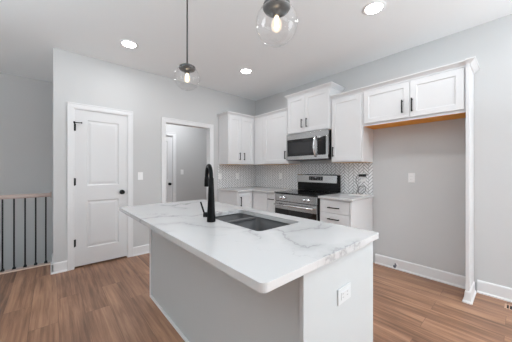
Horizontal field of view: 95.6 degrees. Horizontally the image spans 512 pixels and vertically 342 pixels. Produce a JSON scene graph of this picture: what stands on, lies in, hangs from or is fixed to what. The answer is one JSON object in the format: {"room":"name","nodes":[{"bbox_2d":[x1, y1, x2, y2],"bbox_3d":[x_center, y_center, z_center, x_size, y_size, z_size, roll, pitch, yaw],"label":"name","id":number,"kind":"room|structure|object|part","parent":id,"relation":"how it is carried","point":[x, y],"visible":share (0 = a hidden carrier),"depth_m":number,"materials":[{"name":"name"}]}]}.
{"room":"kitchen","nodes":[
{"label":"kitchen","id":0,"kind":"room"},
{"bbox_2d":[0,73,205,269],"bbox_3d":[-3.543,1.179,3.933,7.320,5.340,0.120,0,0,-41],"label":"wall","id":1,"kind":"structure","parent":0,"point":[26,104],"depth_m":3.77,"materials":[{"name":"grey paint"}]},
{"bbox_2d":[166,136,171,202],"bbox_3d":[-2.160,0.223,5.071,0.692,2.008,0.099,0,0,-41],"label":"door","id":2,"kind":"structure","parent":1,"relation":"in","point":[168,138],"depth_m":5.25,"materials":[{"name":"white wood"}]},
{"bbox_2d":[166,132,175,201],"bbox_3d":[-2.194,0.194,5.106,0.844,2.110,0.138,0,0,-41],"label":"trim","id":3,"kind":"structure","parent":1,"relation":"attached to","point":[173,135],"depth_m":5.30,"materials":[{"name":"white wood"}]},
{"bbox_2d":[53,47,255,262],"bbox_3d":[-1.269,-0.121,3.937,3.266,2.740,0.115,0,0,-41],"label":"wall","id":4,"kind":"structure","parent":0,"point":[77,78],"depth_m":3.42,"materials":[{"name":"grey paint"}]},
{"bbox_2d":[73,109,126,266],"bbox_3d":[-2.074,0.221,3.135,0.617,2.011,0.099,0,0,-41],"label":"door","id":5,"kind":"structure","parent":4,"relation":"in","point":[100,180],"depth_m":3.13,"materials":[{"name":"white wood"}]},
{"bbox_2d":[67,102,132,270],"bbox_3d":[-2.108,0.196,3.180,0.743,2.105,0.138,0,0,-41],"label":"trim","id":6,"kind":"structure","parent":4,"relation":"attached to","point":[71,106],"depth_m":2.94,"materials":[{"name":"white wood"}]},
{"bbox_2d":[51,244,149,274],"bbox_3d":[-1.743,1.185,3.719,2.315,0.128,0.464,0,0,-41],"label":"baseboard","id":7,"kind":"structure","parent":4,"relation":"attached to","point":[58,267],"depth_m":2.88,"materials":[{"name":"white wood"}]},
{"bbox_2d":[138,172,142,179],"bbox_3d":[-1.720,0.082,3.455,0.070,0.114,0.009,0,0,-41],"label":"light switch","id":8,"kind":"object","parent":4,"relation":"attached to","point":[140,174],"visible":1,"depth_m":3.45,"materials":[{"name":"white plastic"}]},
{"bbox_2d":[161,117,213,202],"bbox_3d":[-1.174,0.204,4.005,0.937,2.090,0.138,0,0,-41],"label":"trim","id":9,"kind":"structure","parent":4,"relation":"attached to","point":[209,128],"depth_m":3.87,"materials":[{"name":"white wood"}]},
{"bbox_2d":[217,111,253,164],"bbox_3d":[-0.364,-0.578,4.411,0.658,0.937,0.364,0,0,-41],"label":"upper cabinet","id":10,"kind":"object","parent":4,"relation":"attached to","point":[236,130],"visible":1,"depth_m":4.27,"materials":[{"name":"white painted wood"},{"name":"black metal"}]},
{"bbox_3d":[-0.376,-0.555,4.217,0.273,0.855,0.020,0,0,-41],"label":"door","id":11,"kind":"part","parent":10,"relation":"part of","materials":[{"name":"white wood"}]},
{"bbox_3d":[-0.368,-1.020,4.414,0.658,0.052,0.354,0,0,-41],"label":"crown moulding","id":12,"kind":"part","parent":10,"relation":"part of","materials":[{"name":"white wood"}]},
{"bbox_3d":[-0.168,-0.555,4.402,0.276,0.855,0.020,0,0,-41],"label":"door","id":13,"kind":"part","parent":10,"relation":"part of","materials":[{"name":"white wood"}]},
{"bbox_2d":[218,165,255,187],"bbox_3d":[-0.358,0.112,4.659,0.944,0.442,0.008,0,0,-41],"label":"tile backsplash","id":14,"kind":"structure","parent":4,"relation":"attached to","point":[247,173],"depth_m":4.63,"materials":[{"name":"grey tile"}]},
{"bbox_2d":[0,0,511,100],"bbox_3d":[0.988,-1.541,-1.151,7.620,0.100,13.740,0,0,-41],"label":"ceiling","id":15,"kind":"structure","parent":0,"point":[331,37],"depth_m":2.53,"materials":[{"name":"white paint"}]},
{"bbox_2d":[119,39,137,48],"bbox_3d":[-1.497,-1.487,2.738,0.198,0.008,0.198,0,0,-41],"label":"recessed light","id":16,"kind":"object","parent":15,"relation":"in","point":[124,42],"visible":1,"depth_m":2.72,"materials":[{"name":"white plastic"}]},
{"bbox_2d":[174,0,199,90],"bbox_3d":[-0.566,-1.076,1.910,0.201,0.830,0.201,0,0,-41],"label":"pendant light","id":17,"kind":"object","parent":15,"relation":"hanging from","point":[187,68],"visible":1,"depth_m":1.91,"materials":[{"name":"clear glass"}]},
{"bbox_3d":[-0.566,-1.175,1.910,0.012,0.617,0.012,0,0,-41],"label":"rod","id":18,"kind":"part","parent":17,"relation":"part of","materials":[{"name":"grey metal"}]},
{"bbox_2d":[239,68,251,73],"bbox_3d":[-0.150,-1.487,3.480,0.198,0.008,0.198,0,0,-41],"label":"recessed light","id":19,"kind":"object","parent":15,"relation":"in","point":[243,70],"visible":1,"depth_m":3.47,"materials":[{"name":"white"}]},
{"bbox_2d":[256,0,297,46],"bbox_3d":[0.100,-1.050,1.125,0.201,0.881,0.201,0,0,-41],"label":"pendant light","id":20,"kind":"object","parent":15,"relation":"hanging from","point":[276,9],"visible":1,"depth_m":1.10,"materials":[{"name":"clear glass"}]},
{"bbox_2d":[362,0,385,15],"bbox_3d":[1.082,-1.487,2.131,0.198,0.008,0.198,0,0,-41],"label":"recessed light","id":21,"kind":"object","parent":15,"relation":"in","point":[375,7],"visible":1,"depth_m":2.12,"materials":[{"name":"white plastic"}]},
{"bbox_2d":[0,253,511,341],"bbox_3d":[0.958,1.269,-1.178,7.300,0.040,13.500,0,0,-41],"label":"floor","id":22,"kind":"structure","parent":0,"point":[110,300],"depth_m":2.07,"materials":[{"name":"brown wood"}]},
{"bbox_2d":[0,192,51,273],"bbox_3d":[-3.544,0.766,2.423,2.119,0.964,0.086,0,0,-41],"label":"stair railing","id":23,"kind":"object","parent":22,"relation":"on","point":[15,196],"visible":1,"depth_m":2.95,"materials":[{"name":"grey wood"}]},
{"bbox_3d":[-3.546,1.237,2.417,2.108,0.022,0.060,0,0,-41],"label":"shoe rail","id":24,"kind":"part","parent":23,"relation":"part of","materials":[{"name":"grey wood"}]},
{"bbox_3d":[-3.550,0.324,2.422,2.108,0.049,0.062,0,0,-41],"label":"handrail","id":25,"kind":"part","parent":23,"relation":"part of","materials":[{"name":"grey wood"}]},
{"bbox_2d":[218,190,251,207],"bbox_3d":[-0.365,0.808,4.211,0.341,0.882,0.638,0,0,-41],"label":"base cabinet","id":26,"kind":"object","parent":22,"relation":"on","point":[244,199],"visible":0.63,"depth_m":4.04,"materials":[{"name":"white wood"}]},
{"bbox_3d":[-0.189,0.757,4.001,0.307,0.753,0.020,0,0,-41],"label":"door","id":27,"kind":"part","parent":26,"relation":"part of","materials":[{"name":"white wood"}]},
{"bbox_2d":[252,191,267,210],"bbox_3d":[0.088,0.808,4.388,0.603,0.882,0.974,0,0,-41],"label":"base cabinet","id":28,"kind":"object","parent":22,"relation":"on","point":[259,199],"visible":0.1,"depth_m":3.96,"materials":[{"name":"white wood"}]},
{"bbox_2d":[217,186,297,193],"bbox_3d":[0.026,0.350,4.205,0.952,0.030,1.178,0,0,-41],"label":"countertop","id":29,"kind":"structure","parent":28,"relation":"on","point":[252,188],"depth_m":4.10,"materials":[{"name":"stone"}]},
{"bbox_2d":[150,229,372,341],"bbox_3d":[-0.207,0.808,1.788,0.654,0.882,1.897,0,0,-41],"label":"kitchen island","id":30,"kind":"object","parent":22,"relation":"on","point":[201,301],"visible":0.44,"depth_m":1.20,"materials":[{"name":"grey wood"}]},
{"bbox_3d":[-1.044,0.808,2.300,0.014,0.882,0.020,0,0,-41],"label":"corner trim","id":31,"kind":"part","parent":30,"relation":"part of","materials":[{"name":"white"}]},
{"bbox_3d":[-0.831,0.808,2.485,0.565,0.882,0.017,0,0,-41],"label":"panel","id":32,"kind":"part","parent":30,"relation":"part of","materials":[{"name":"grey wood"}]},
{"bbox_3d":[-0.423,1.238,1.596,0.016,0.022,1.853,0,0,-41],"label":"shoe moulding","id":33,"kind":"part","parent":30,"relation":"part of","materials":[{"name":"white wood"}]},
{"bbox_3d":[-0.415,0.808,1.611,0.016,0.882,1.847,0,0,-41],"label":"panel","id":34,"kind":"part","parent":30,"relation":"part of","materials":[{"name":"grey"}]},
{"bbox_2d":[119,199,378,292],"bbox_3d":[-0.294,0.350,1.691,0.866,0.030,1.930,0,0,-41],"label":"island countertop","id":35,"kind":"structure","parent":30,"relation":"on","point":[264,261],"depth_m":1.13,"materials":[{"name":"stone"}]},
{"bbox_2d":[200,164,215,221],"bbox_3d":[-0.342,0.144,1.575,0.096,0.382,0.186,0,0,-28],"label":"faucet","id":36,"kind":"object","parent":35,"relation":"on","point":[209,180],"visible":1,"depth_m":1.51,"materials":[{"name":"black metal"}]},
{"bbox_3d":[-0.331,0.255,1.525,0.073,0.103,0.034,0,0,-5],"label":"lever","id":37,"kind":"part","parent":36,"relation":"part of","materials":[{"name":"black metal"}]},
{"bbox_3d":[-0.323,0.014,1.592,0.027,0.121,0.167,0,0,-24],"label":"spout","id":38,"kind":"part","parent":36,"relation":"part of","materials":[{"name":"black metal"}]},
{"bbox_2d":[215,213,289,230],"bbox_3d":[-0.059,0.463,1.634,0.394,0.196,0.670,0,0,-41],"label":"sink","id":39,"kind":"object","parent":35,"relation":"in","point":[251,222],"visible":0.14,"depth_m":1.79,"materials":[{"name":"grey metal"}]},
{"bbox_3d":[-0.210,0.463,1.804,0.394,0.196,0.216,0,0,-41],"label":"bowl","id":40,"kind":"part","parent":39,"relation":"part of","materials":[{"name":"grey metal"}]},
{"bbox_3d":[0.013,0.463,1.552,0.394,0.196,0.450,0,0,-41],"label":"bowl","id":41,"kind":"part","parent":39,"relation":"part of","materials":[{"name":"grey metal"}]},
{"bbox_3d":[0.402,0.808,1.073,0.620,0.882,0.020,0,0,-41],"label":"panel","id":42,"kind":"part","parent":30,"relation":"part of","materials":[{"name":"grey wood"}]},
{"bbox_2d":[337,282,350,305],"bbox_3d":[0.402,0.559,1.053,0.114,0.070,0.008,0,0,-41],"label":"electrical outlet","id":43,"kind":"object","parent":30,"relation":"attached to","point":[344,293],"visible":1,"depth_m":1.04,"materials":[{"name":"white plastic"}]},
{"bbox_2d":[341,288,348,299],"bbox_3d":[0.404,0.559,1.051,0.068,0.034,0.003,0,0,-41],"label":"receptacle","id":44,"kind":"object","parent":43,"relation":"attached to","point":[344,291],"depth_m":1.05,"materials":[{"name":"white plastic"}]},
{"bbox_2d":[268,193,274,212],"bbox_3d":[0.463,0.808,3.938,0.638,0.882,0.188,0,0,-41],"label":"base cabinet","id":45,"kind":"object","parent":22,"relation":"on","point":[271,197],"visible":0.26,"depth_m":3.75,"materials":[{"name":"white wood"}]},
{"bbox_3d":[0.257,0.692,3.757,0.020,0.284,0.178,0,0,-41],"label":"drawer","id":46,"kind":"part","parent":45,"relation":"part of","materials":[{"name":"white wood"}]},
{"bbox_3d":[0.257,0.462,3.757,0.020,0.163,0.178,0,0,-41],"label":"drawer","id":47,"kind":"part","parent":45,"relation":"part of","materials":[{"name":"white wood"}]},
{"bbox_2d":[274,174,340,220],"bbox_3d":[0.763,0.656,3.546,0.698,1.186,0.768,0,0,-41],"label":"range","id":48,"kind":"object","parent":22,"relation":"on","point":[302,203],"visible":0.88,"depth_m":3.48,"materials":[{"name":"silver metal"}]},
{"bbox_3d":[0.525,0.514,3.336,0.064,0.027,0.694,0,0,-41],"label":"handle","id":49,"kind":"part","parent":48,"relation":"part of","materials":[{"name":"silver metal"}]},
{"bbox_3d":[0.559,0.746,3.367,0.029,0.555,0.758,0,0,-41],"label":"oven door","id":50,"kind":"part","parent":48,"relation":"part of","materials":[{"name":"silver metal"}]},
{"bbox_3d":[0.559,0.408,3.367,0.029,0.112,0.764,0,0,-41],"label":"control panel","id":51,"kind":"part","parent":48,"relation":"part of","materials":[{"name":"silver metal"}]},
{"bbox_2d":[274,190,336,196],"bbox_3d":[0.750,0.339,3.535,0.563,0.018,0.768,0,0,-41],"label":"cooktop","id":52,"kind":"object","parent":48,"relation":"in","point":[294,193],"depth_m":3.49,"materials":[{"name":"black glass"}]},
{"bbox_2d":[320,198,372,230],"bbox_3d":[1.197,0.808,3.106,0.638,0.882,0.444,0,0,-41],"label":"base cabinet","id":53,"kind":"object","parent":22,"relation":"on","point":[355,214],"visible":0.38,"depth_m":2.92,"materials":[{"name":"white painted wood"},{"name":"matte black metal"}]},
{"bbox_3d":[0.987,0.618,2.929,0.020,0.150,0.402,0,0,-41],"label":"drawer","id":54,"kind":"part","parent":53,"relation":"part of","materials":[{"name":"white wood"}]},
{"bbox_3d":[0.987,0.459,2.929,0.020,0.156,0.402,0,0,-41],"label":"drawer","id":55,"kind":"part","parent":53,"relation":"part of","materials":[{"name":"white wood"}]},
{"bbox_2d":[318,193,373,201],"bbox_3d":[1.208,0.350,3.105,0.636,0.030,0.464,0,0,-41],"label":"countertop","id":56,"kind":"structure","parent":53,"relation":"on","point":[339,196],"depth_m":2.99,"materials":[{"name":"stone"}]},
{"bbox_2d":[350,194,367,195],"bbox_3d":[1.400,0.331,3.148,0.210,0.006,0.200,0,0,-41],"label":"booklet","id":57,"kind":"object","parent":56,"relation":"on","point":[350,194],"visible":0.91,"depth_m":3.18,"materials":[{"name":"white paper"}]},
{"bbox_2d":[356,174,365,193],"bbox_3d":[1.458,0.190,3.233,0.139,0.278,0.088,0,0,30],"label":"power cord","id":58,"kind":"object","parent":56,"relation":"on","point":[359,175],"visible":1,"depth_m":3.23,"materials":[{"name":"black plastic"}]},
{"bbox_2d":[462,56,479,304],"bbox_3d":[2.114,0.101,2.282,0.378,2.295,0.096,0,0,-41],"label":"panel","id":59,"kind":"object","parent":22,"relation":"on","point":[472,66],"visible":1,"depth_m":2.20,"materials":[{"name":"white wood"}]},
{"bbox_3d":[2.106,1.194,2.291,0.334,0.110,0.072,0,0,-41],"label":"moulding","id":60,"kind":"part","parent":59,"relation":"part of","materials":[{"name":"white wood"}]},
{"bbox_3d":[2.125,0.127,2.305,0.332,2.243,0.024,0,0,-41],"label":"panel","id":61,"kind":"part","parent":59,"relation":"part of","materials":[{"name":"white wood"}]},
{"bbox_3d":[2.123,-1.020,2.272,0.378,0.052,0.070,0,0,-41],"label":"crown moulding","id":62,"kind":"part","parent":59,"relation":"part of","materials":[{"name":"white wood"}]},
{"bbox_2d":[504,303,511,310],"bbox_3d":[2.383,1.246,2.032,0.115,0.005,0.285,0,0,-41],"label":"floor vent","id":63,"kind":"object","parent":22,"relation":"in","point":[507,306],"visible":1,"depth_m":2.12,"materials":[{"name":"brown metal"}]},
{"bbox_2d":[256,14,511,291],"bbox_3d":[3.972,-0.121,0.560,0.120,2.740,12.115,0,0,-41],"label":"wall","id":64,"kind":"structure","parent":0,"point":[421,222],"depth_m":2.56,"materials":[{"name":"grey paint"}]},
{"bbox_2d":[254,107,299,164],"bbox_3d":[0.351,-0.578,4.289,0.364,0.937,0.876,0,0,-41],"label":"upper cabinet","id":65,"kind":"object","parent":64,"relation":"attached to","point":[270,128],"visible":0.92,"depth_m":4.16,"materials":[{"name":"white painted wood"},{"name":"matte black metal"}]},
{"bbox_3d":[0.064,-0.553,4.409,0.019,0.879,0.266,0,0,-41],"label":"filler panel","id":66,"kind":"part","parent":65,"relation":"part of","materials":[{"name":"white wood"}]},
{"bbox_3d":[0.354,-1.020,4.293,0.354,0.052,0.876,0,0,-41],"label":"crown moulding","id":67,"kind":"part","parent":65,"relation":"part of","materials":[{"name":"white wood"}]},
{"bbox_3d":[0.341,-0.555,4.094,0.020,0.855,0.564,0,0,-41],"label":"door","id":68,"kind":"part","parent":65,"relation":"part of","materials":[{"name":"white wood"}]},
{"bbox_2d":[256,162,372,194],"bbox_3d":[0.792,0.112,4.063,0.008,0.442,2.406,0,0,-41],"label":"tile backsplash","id":69,"kind":"structure","parent":64,"relation":"attached to","point":[266,175],"depth_m":3.78,"materials":[{"name":"grey tile"}]},
{"bbox_2d":[284,81,344,134],"bbox_3d":[0.893,-0.908,3.658,0.387,0.650,0.872,0,0,-41],"label":"upper cabinet","id":70,"kind":"object","parent":64,"relation":"attached to","point":[309,110],"visible":0.92,"depth_m":3.49,"materials":[{"name":"white painted wood"},{"name":"matte black metal"}]},
{"bbox_3d":[0.642,-0.883,3.718,0.020,0.572,0.343,0,0,-41],"label":"door","id":71,"kind":"part","parent":70,"relation":"part of","materials":[{"name":"white wood"}]},
{"bbox_2d":[286,129,330,160],"bbox_3d":[0.867,-0.369,3.635,0.441,0.412,0.766,0,0,-41],"label":"microwave","id":72,"kind":"object","parent":70,"relation":"attached to","point":[316,145],"visible":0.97,"depth_m":3.48,"materials":[{"name":"silver metal"}]},
{"bbox_3d":[0.694,-0.359,3.620,0.031,0.260,0.518,0,0,-41],"label":"door","id":73,"kind":"part","parent":72,"relation":"part of","materials":[{"name":"black glass"}]},
{"bbox_3d":[0.848,-0.359,3.375,0.068,0.315,0.024,0,0,-41],"label":"handle","id":74,"kind":"part","parent":72,"relation":"part of","materials":[{"name":"silver metal"}]},
{"bbox_3d":[0.947,-0.359,3.334,0.031,0.256,0.135,0,0,-41],"label":"control panel","id":75,"kind":"part","parent":72,"relation":"part of","materials":[{"name":"black glass"}]},
{"bbox_3d":[0.896,-1.207,3.662,0.377,0.052,0.872,0,0,-41],"label":"crown moulding","id":76,"kind":"part","parent":70,"relation":"part of","materials":[{"name":"white wood"}]},
{"bbox_3d":[0.896,-0.883,3.431,0.020,0.572,0.415,0,0,-41],"label":"door","id":77,"kind":"part","parent":70,"relation":"part of","materials":[{"name":"white wood"}]},
{"bbox_2d":[330,88,372,162],"bbox_3d":[1.308,-0.578,3.205,0.364,0.937,0.442,0,0,-41],"label":"upper cabinet","id":78,"kind":"object","parent":64,"relation":"attached to","point":[351,142],"visible":0.96,"depth_m":3.09,"materials":[{"name":"white painted wood"},{"name":"matte black metal"}]},
{"bbox_3d":[1.312,-1.020,3.208,0.354,0.052,0.442,0,0,-41],"label":"crown moulding","id":79,"kind":"part","parent":78,"relation":"part of","materials":[{"name":"white wood"}]},
{"bbox_3d":[1.205,-0.555,3.115,0.020,0.855,0.412,0,0,-41],"label":"door","id":80,"kind":"part","parent":78,"relation":"part of","materials":[{"name":"white wood"}]},
{"bbox_3d":[1.335,-0.112,3.228,0.286,0.004,0.434,0,0,-41],"label":"underside panel","id":81,"kind":"part","parent":78,"relation":"part of","materials":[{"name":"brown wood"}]},
{"bbox_2d":[408,173,414,182],"bbox_3d":[1.889,0.089,2.822,0.008,0.114,0.070,0,0,-41],"label":"electrical outlet","id":82,"kind":"object","parent":64,"relation":"attached to","point":[411,176],"visible":1,"depth_m":2.82,"materials":[{"name":"white plastic"}]},
{"bbox_2d":[362,60,465,128],"bbox_3d":[1.780,-0.802,2.671,0.364,0.489,0.976,0,0,-41],"label":"upper cabinet","id":83,"kind":"object","parent":64,"relation":"attached to","point":[438,93],"visible":0.95,"depth_m":2.51,"materials":[{"name":"white painted wood"},{"name":"matte black metal"},{"name":"raw wood"}]},
{"bbox_3d":[1.531,-0.785,2.746,0.020,0.395,0.496,0,0,-41],"label":"door","id":84,"kind":"part","parent":83,"relation":"part of","materials":[{"name":"white wood"}]},
{"bbox_3d":[1.784,-1.020,2.674,0.354,0.052,0.976,0,0,-41],"label":"crown moulding","id":85,"kind":"part","parent":83,"relation":"part of","materials":[{"name":"white wood"}]},
{"bbox_3d":[1.684,-0.571,2.586,0.004,0.026,0.974,0,0,-41],"label":"rail","id":86,"kind":"part","parent":83,"relation":"part of","materials":[{"name":"white wood"}]},
{"bbox_3d":[1.807,-0.560,2.694,0.286,0.004,0.968,0,0,-41],"label":"underside panel","id":87,"kind":"part","parent":83,"relation":"part of","materials":[{"name":"orange wood"}]},
{"bbox_3d":[1.845,-0.785,2.390,0.020,0.395,0.442,0,0,-41],"label":"door","id":88,"kind":"part","parent":83,"relation":"part of","materials":[{"name":"white wood"}]},
{"bbox_2d":[375,254,511,302],"bbox_3d":[4.767,1.185,-0.449,0.024,0.128,9.550,0,0,-41],"label":"baseboard","id":89,"kind":"structure","parent":64,"relation":"attached to","point":[504,293],"depth_m":2.58,"materials":[{"name":"white wood"}]}
]}

